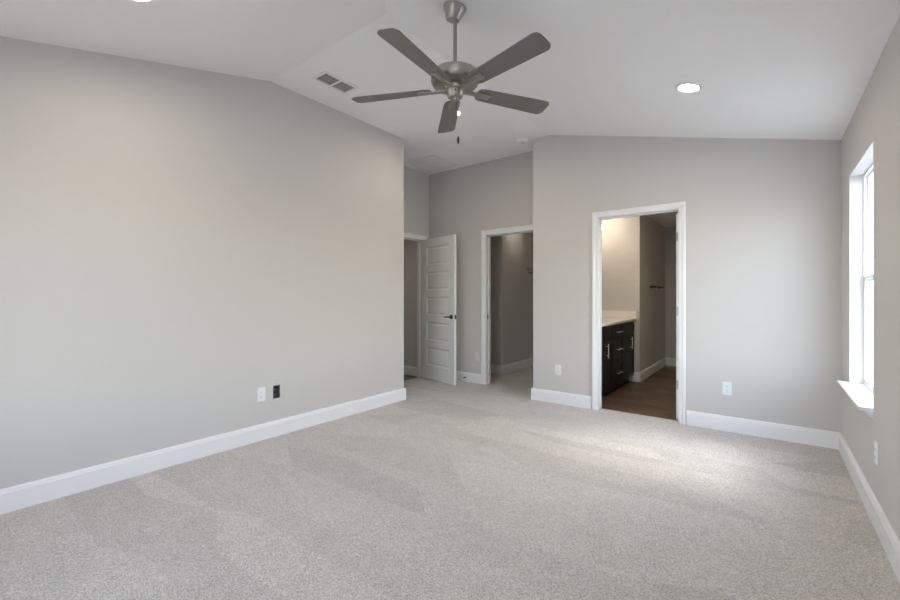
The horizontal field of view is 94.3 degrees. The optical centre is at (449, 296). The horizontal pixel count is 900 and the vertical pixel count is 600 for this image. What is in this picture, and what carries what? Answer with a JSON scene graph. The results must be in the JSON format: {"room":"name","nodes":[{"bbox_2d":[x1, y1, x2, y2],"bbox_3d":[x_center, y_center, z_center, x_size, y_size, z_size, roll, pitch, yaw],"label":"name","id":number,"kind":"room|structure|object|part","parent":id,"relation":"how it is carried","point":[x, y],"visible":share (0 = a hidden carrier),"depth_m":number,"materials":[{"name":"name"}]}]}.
{"room":"empty bedroom","nodes":[
{"label":"empty bedroom","id":0,"kind":"room"},
{"bbox_2d":[0,36,403,488],"bbox_3d":[-1.871,-0.385,3.286,0.120,3.200,4.218,0,0,37],"label":"wall","id":1,"kind":"structure","parent":0,"point":[178,244],"depth_m":3.03,"materials":[{"name":"grey paint"}]},
{"bbox_2d":[0,371,480,514],"bbox_3d":[-1.574,1.147,3.947,0.950,0.135,5.390,0,0,37],"label":"baseboard","id":2,"kind":"structure","parent":1,"relation":"attached to","point":[17,497],"depth_m":3.01,"materials":[{"name":"white paint"}]},
{"bbox_2d":[257,387,264,401],"bbox_3d":[-1.598,0.829,3.538,0.009,0.117,0.072,0,0,37],"label":"outlet","id":3,"kind":"object","parent":1,"relation":"attached to","point":[260,391],"visible":1,"depth_m":3.54,"materials":[{"name":"white plastic"}]},
{"bbox_2d":[273,385,279,398],"bbox_3d":[-1.546,0.833,3.675,0.073,0.113,0.065,0,0,37],"label":"junction box","id":4,"kind":"object","parent":1,"relation":"attached to","point":[276,389],"visible":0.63,"depth_m":3.69,"materials":[{"name":"black plastic"}]},
{"bbox_2d":[404,239,416,366],"bbox_3d":[-1.147,-0.085,6.941,1.760,2.600,0.120,0,0,37],"label":"wall","id":5,"kind":"structure","parent":0,"point":[410,247],"depth_m":6.46,"materials":[{"name":"grey paint"}]},
{"bbox_2d":[404,366,416,375],"bbox_3d":[-1.576,1.147,6.378,1.760,0.135,1.297,0,0,37],"label":"baseboard","id":6,"kind":"structure","parent":5,"relation":"attached to","point":[408,370],"depth_m":6.43,"materials":[{"name":"white paint"}]},
{"bbox_2d":[404,166,428,238],"bbox_3d":[-0.721,-0.385,5.949,0.120,3.200,1.412,0,0,37],"label":"wall","id":7,"kind":"structure","parent":0,"point":[416,183],"depth_m":6.15,"materials":[{"name":"grey paint"}]},
{"bbox_2d":[404,232,426,377],"bbox_3d":[-0.673,0.152,5.999,0.136,2.125,0.879,0,0,37],"label":"door frame","id":8,"kind":"structure","parent":7,"relation":"in","point":[407,236],"depth_m":6.29,"materials":[{"name":"white paint"}]},
{"bbox_3d":[-0.625,0.152,5.962,0.016,2.125,0.879,0,0,37],"label":"casing","id":9,"kind":"part","parent":8,"relation":"part of","materials":[{"name":"white paint"}]},
{"bbox_2d":[421,234,456,385],"bbox_3d":[-0.169,0.182,5.950,0.154,2.042,0.780,0,0,-38],"label":"door","id":10,"kind":"structure","parent":8,"relation":"attached to","point":[438,255],"depth_m":5.89,"materials":[{"name":"white paint"}]},
{"bbox_2d":[0,365,899,599],"bbox_3d":[0.153,1.230,4.737,6.500,0.030,8.880,0,0,37],"label":"floor","id":11,"kind":"structure","parent":0,"point":[464,490],"depth_m":2.31,"materials":[{"name":"carpet"}]},
{"bbox_2d":[602,321,633,396],"bbox_3d":[1.915,0.783,5.472,0.606,0.879,1.706,0,0,37],"label":"vanity cabinet","id":12,"kind":"object","parent":11,"relation":"on","point":[617,339],"visible":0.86,"depth_m":5.34,"materials":[{"name":"brown wood"}]},
{"bbox_3d":[1.710,0.812,4.782,0.022,0.575,0.312,0,0,37],"label":"cabinet door","id":13,"kind":"part","parent":12,"relation":"part of","materials":[{"name":"brown wood"}]},
{"bbox_3d":[1.907,0.812,5.041,0.022,0.575,0.322,0,0,37],"label":"cabinet door","id":14,"kind":"part","parent":12,"relation":"part of","materials":[{"name":"brown wood"}]},
{"bbox_3d":[2.141,0.958,5.347,0.022,0.285,0.432,0,0,37],"label":"drawer","id":15,"kind":"part","parent":12,"relation":"part of","materials":[{"name":"brown wood"}]},
{"bbox_3d":[2.141,0.665,5.347,0.022,0.280,0.432,0,0,37],"label":"drawer","id":16,"kind":"part","parent":12,"relation":"part of","materials":[{"name":"brown wood"}]},
{"bbox_3d":[2.141,0.435,5.347,0.022,0.160,0.432,0,0,37],"label":"drawer","id":17,"kind":"part","parent":12,"relation":"part of","materials":[{"name":"brown wood"}]},
{"bbox_2d":[602,310,636,326],"bbox_3d":[1.914,0.276,5.473,0.604,0.135,1.706,0,0,37],"label":"countertop","id":18,"kind":"structure","parent":12,"relation":"on","point":[608,317],"depth_m":5.98,"materials":[{"name":"white stone"}]},
{"bbox_3d":[2.453,0.812,5.756,0.022,0.575,0.582,0,0,37],"label":"cabinet door","id":19,"kind":"part","parent":12,"relation":"part of","materials":[{"name":"brown wood"}]},
{"bbox_2d":[0,0,899,227],"bbox_3d":[0.845,-1.635,4.131,4.815,0.845,8.885,0,0,37],"label":"ceiling","id":20,"kind":"structure","parent":0,"point":[766,69],"depth_m":2.75,"materials":[{"name":"white paint"}]},
{"bbox_2d":[131,0,152,1],"bbox_3d":[-1.598,-1.552,2.134,0.178,0.052,0.172,0,0,41],"label":"recessed light","id":21,"kind":"object","parent":20,"relation":"in","point":[131,0],"visible":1,"depth_m":2.20,"materials":[{"name":"white plastic"}]},
{"bbox_2d":[312,71,357,93],"bbox_3d":[-0.993,-1.851,3.625,0.188,0.010,0.348,0,0,37],"label":"ceiling vent","id":22,"kind":"object","parent":20,"relation":"in","point":[326,78],"visible":1,"depth_m":3.61,"materials":[{"name":"white plastic"}]},
{"bbox_2d":[405,155,456,171],"bbox_3d":[-0.255,-1.851,5.833,0.524,0.012,0.524,0,0,37],"label":"ceiling vent","id":23,"kind":"object","parent":20,"relation":"in","point":[431,163],"visible":1,"depth_m":5.81,"materials":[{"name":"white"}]},
{"bbox_2d":[352,0,550,143],"bbox_3d":[0.026,-1.324,2.455,1.250,0.841,1.235,0,0,37],"label":"ceiling fan","id":24,"kind":"object","parent":20,"relation":"hanging from","point":[454,79],"visible":1,"depth_m":2.43,"materials":[{"name":"silver metal"}]},
{"bbox_3d":[-0.358,-1.236,2.579,0.505,0.033,0.130,0,0,13],"label":"blade","id":25,"kind":"part","parent":24,"relation":"part of","materials":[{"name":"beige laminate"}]},
{"bbox_3d":[-0.173,-1.236,2.150,0.130,0.033,0.505,0,0,31],"label":"blade","id":26,"kind":"part","parent":24,"relation":"part of","materials":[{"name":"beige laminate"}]},
{"bbox_3d":[-0.007,-1.236,2.888,0.130,0.033,0.505,0,0,-5],"label":"blade","id":27,"kind":"part","parent":24,"relation":"part of","materials":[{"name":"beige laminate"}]},
{"bbox_3d":[0.293,-1.236,2.194,0.130,0.033,0.505,0,0,-41],"label":"blade","id":28,"kind":"part","parent":24,"relation":"part of","materials":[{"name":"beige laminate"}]},
{"bbox_3d":[0.395,-1.236,2.650,0.505,0.033,0.130,0,0,-23],"label":"blade","id":29,"kind":"part","parent":24,"relation":"part of","materials":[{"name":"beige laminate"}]},
{"bbox_2d":[517,138,528,143],"bbox_3d":[0.862,-1.839,4.957,0.140,0.034,0.140,0,0,37],"label":"smoke detector","id":30,"kind":"object","parent":20,"relation":"attached to","point":[520,140],"visible":1,"depth_m":4.92,"materials":[{"name":"white plastic"}]},
{"bbox_2d":[675,82,702,92],"bbox_3d":[1.673,-1.462,2.923,0.172,0.052,0.178,0,0,41],"label":"recessed light","id":31,"kind":"object","parent":20,"relation":"in","point":[686,87],"visible":1,"depth_m":2.92,"materials":[{"name":"white plastic"}]},
{"bbox_2d":[429,151,532,373],"bbox_3d":[0.478,-0.385,5.847,1.910,3.200,0.120,0,0,37],"label":"wall","id":32,"kind":"structure","parent":0,"point":[466,201],"depth_m":5.88,"materials":[{"name":"grey paint"}]},
{"bbox_2d":[475,353,478,360],"bbox_3d":[0.379,0.845,5.841,0.072,0.117,0.009,0,0,37],"label":"outlet","id":33,"kind":"object","parent":32,"relation":"attached to","point":[476,354],"visible":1,"depth_m":5.84,"materials":[{"name":"white plastic"}]},
{"bbox_2d":[481,225,532,384],"bbox_3d":[0.824,0.151,5.574,0.882,2.128,0.136,0,0,37],"label":"door frame","id":34,"kind":"structure","parent":32,"relation":"in","point":[486,235],"depth_m":5.77,"materials":[{"name":"white paint"}]},
{"bbox_2d":[491,235,505,364],"bbox_3d":[0.535,-0.085,6.835,0.804,2.600,0.120,0,0,37],"label":"wall","id":35,"kind":"structure","parent":0,"point":[498,243],"depth_m":6.60,"materials":[{"name":"grey paint"}]},
{"bbox_2d":[506,233,532,363],"bbox_3d":[1.186,-0.085,7.125,0.120,2.600,1.130,0,0,37],"label":"wall","id":36,"kind":"structure","parent":0,"point":[519,247],"depth_m":7.00,"materials":[{"name":"grey paint"}]},
{"bbox_2d":[491,358,532,373],"bbox_3d":[1.105,1.147,6.670,1.910,0.135,1.950,0,0,37],"label":"baseboard","id":37,"kind":"structure","parent":36,"relation":"attached to","point":[498,369],"depth_m":6.74,"materials":[{"name":"white paint"}]},
{"bbox_2d":[602,216,641,371],"bbox_3d":[2.483,-0.085,6.193,0.640,2.600,0.120,0,0,37],"label":"wall","id":38,"kind":"structure","parent":0,"point":[621,237],"depth_m":6.08,"materials":[{"name":"grey paint"}]},
{"bbox_2d":[642,215,664,370],"bbox_3d":[3.256,-0.085,6.779,0.120,2.600,1.750,0,0,37],"label":"wall","id":39,"kind":"structure","parent":0,"point":[653,233],"depth_m":6.61,"materials":[{"name":"grey paint"}]},
{"bbox_2d":[629,357,675,381],"bbox_3d":[3.260,1.147,5.613,2.540,0.135,3.600,0,0,37],"label":"baseboard","id":40,"kind":"structure","parent":39,"relation":"attached to","point":[637,376],"depth_m":6.47,"materials":[{"name":"white paint"}]},
{"bbox_2d":[665,227,675,357],"bbox_3d":[4.380,-0.385,7.098,2.560,3.200,0.120,0,0,37],"label":"wall","id":41,"kind":"structure","parent":0,"point":[670,232],"depth_m":7.39,"materials":[{"name":"grey paint"}]},
{"bbox_2d":[533,135,840,431],"bbox_3d":[2.081,-0.385,4.173,2.670,3.200,0.120,0,0,37],"label":"wall","id":42,"kind":"structure","parent":0,"point":[763,216],"depth_m":3.77,"materials":[{"name":"grey paint"}]},
{"bbox_2d":[555,365,560,374],"bbox_3d":[1.226,0.834,4.743,0.072,0.117,0.009,0,0,37],"label":"outlet","id":43,"kind":"object","parent":42,"relation":"attached to","point":[557,367],"visible":1,"depth_m":4.74,"materials":[{"name":"white plastic"}]},
{"bbox_2d":[531,388,591,408],"bbox_3d":[1.353,1.147,4.867,0.708,0.135,0.379,0,0,37],"label":"baseboard","id":44,"kind":"structure","parent":42,"relation":"attached to","point":[582,401],"depth_m":4.70,"materials":[{"name":"white paint"}]},
{"bbox_2d":[592,202,685,423],"bbox_3d":[1.921,0.157,4.284,0.885,2.117,0.136,0,0,37],"label":"door frame","id":45,"kind":"structure","parent":42,"relation":"in","point":[680,207],"depth_m":4.29,"materials":[{"name":"white paint"}]},
{"bbox_2d":[676,213,677,418],"bbox_3d":[2.457,0.195,4.387,0.154,2.028,0.731,0,0,37],"label":"door","id":46,"kind":"structure","parent":45,"relation":"attached to","point":[676,213],"depth_m":4.11,"materials":[{"name":"white paint"}]},
{"bbox_2d":[601,408,677,421],"bbox_3d":[1.926,1.218,4.291,0.763,0.010,0.030,0,0,37],"label":"trim","id":47,"kind":"structure","parent":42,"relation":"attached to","point":[601,408],"depth_m":4.27,"materials":[{"name":"wood"}]},
{"bbox_2d":[722,382,731,395],"bbox_3d":[2.501,0.831,3.772,0.072,0.117,0.009,0,0,37],"label":"outlet","id":48,"kind":"object","parent":42,"relation":"attached to","point":[726,386],"visible":1,"depth_m":3.77,"materials":[{"name":"white plastic"}]},
{"bbox_2d":[686,410,840,449],"bbox_3d":[2.672,1.147,3.635,1.078,0.135,0.019,0,0,37],"label":"baseboard","id":49,"kind":"structure","parent":42,"relation":"attached to","point":[796,434],"depth_m":3.59,"materials":[{"name":"white paint"}]},
{"bbox_2d":[841,15,899,540],"bbox_3d":[2.756,-0.370,2.767,0.108,3.230,8.978,0,0,37],"label":"wall","id":50,"kind":"structure","parent":0,"point":[876,117],"depth_m":2.16,"materials":[{"name":"grey paint"}]},
{"bbox_2d":[837,140,873,417],"bbox_3d":[2.631,-0.095,2.651,0.170,1.536,0.933,0,0,37],"label":"window","id":51,"kind":"structure","parent":50,"relation":"in","point":[860,388],"depth_m":2.94,"materials":[{"name":"white paint"}]},
{"bbox_3d":[2.617,0.625,2.662,0.134,0.020,0.933,0,0,37],"label":"sill","id":52,"kind":"part","parent":51,"relation":"part of","materials":[{"name":"white paint"}]},
{"bbox_3d":[2.668,-0.124,2.591,0.038,1.478,0.865,0,0,37],"label":"frame","id":53,"kind":"part","parent":51,"relation":"part of","materials":[{"name":"white plastic"}]},
{"bbox_3d":[2.660,0.230,2.596,0.015,0.743,0.837,0,0,37],"label":"sash","id":54,"kind":"part","parent":51,"relation":"part of","materials":[{"name":"white plastic"}]},
{"bbox_3d":[2.673,-0.477,2.586,0.014,0.743,0.837,0,0,37],"label":"sash","id":55,"kind":"part","parent":51,"relation":"part of","materials":[{"name":"white plastic"}]},
{"bbox_2d":[838,433,899,583],"bbox_3d":[1.574,1.147,1.321,0.019,0.135,5.030,0,0,37],"label":"baseboard","id":56,"kind":"structure","parent":50,"relation":"attached to","point":[889,540],"depth_m":2.21,"materials":[{"name":"white paint"}]},
{"bbox_2d":[874,441,878,465],"bbox_3d":[2.266,0.833,2.221,0.009,0.117,0.072,0,0,37],"label":"outlet","id":57,"kind":"object","parent":50,"relation":"attached to","point":[876,445],"visible":1,"depth_m":2.21,"materials":[{"name":"white plastic"}]}
]}

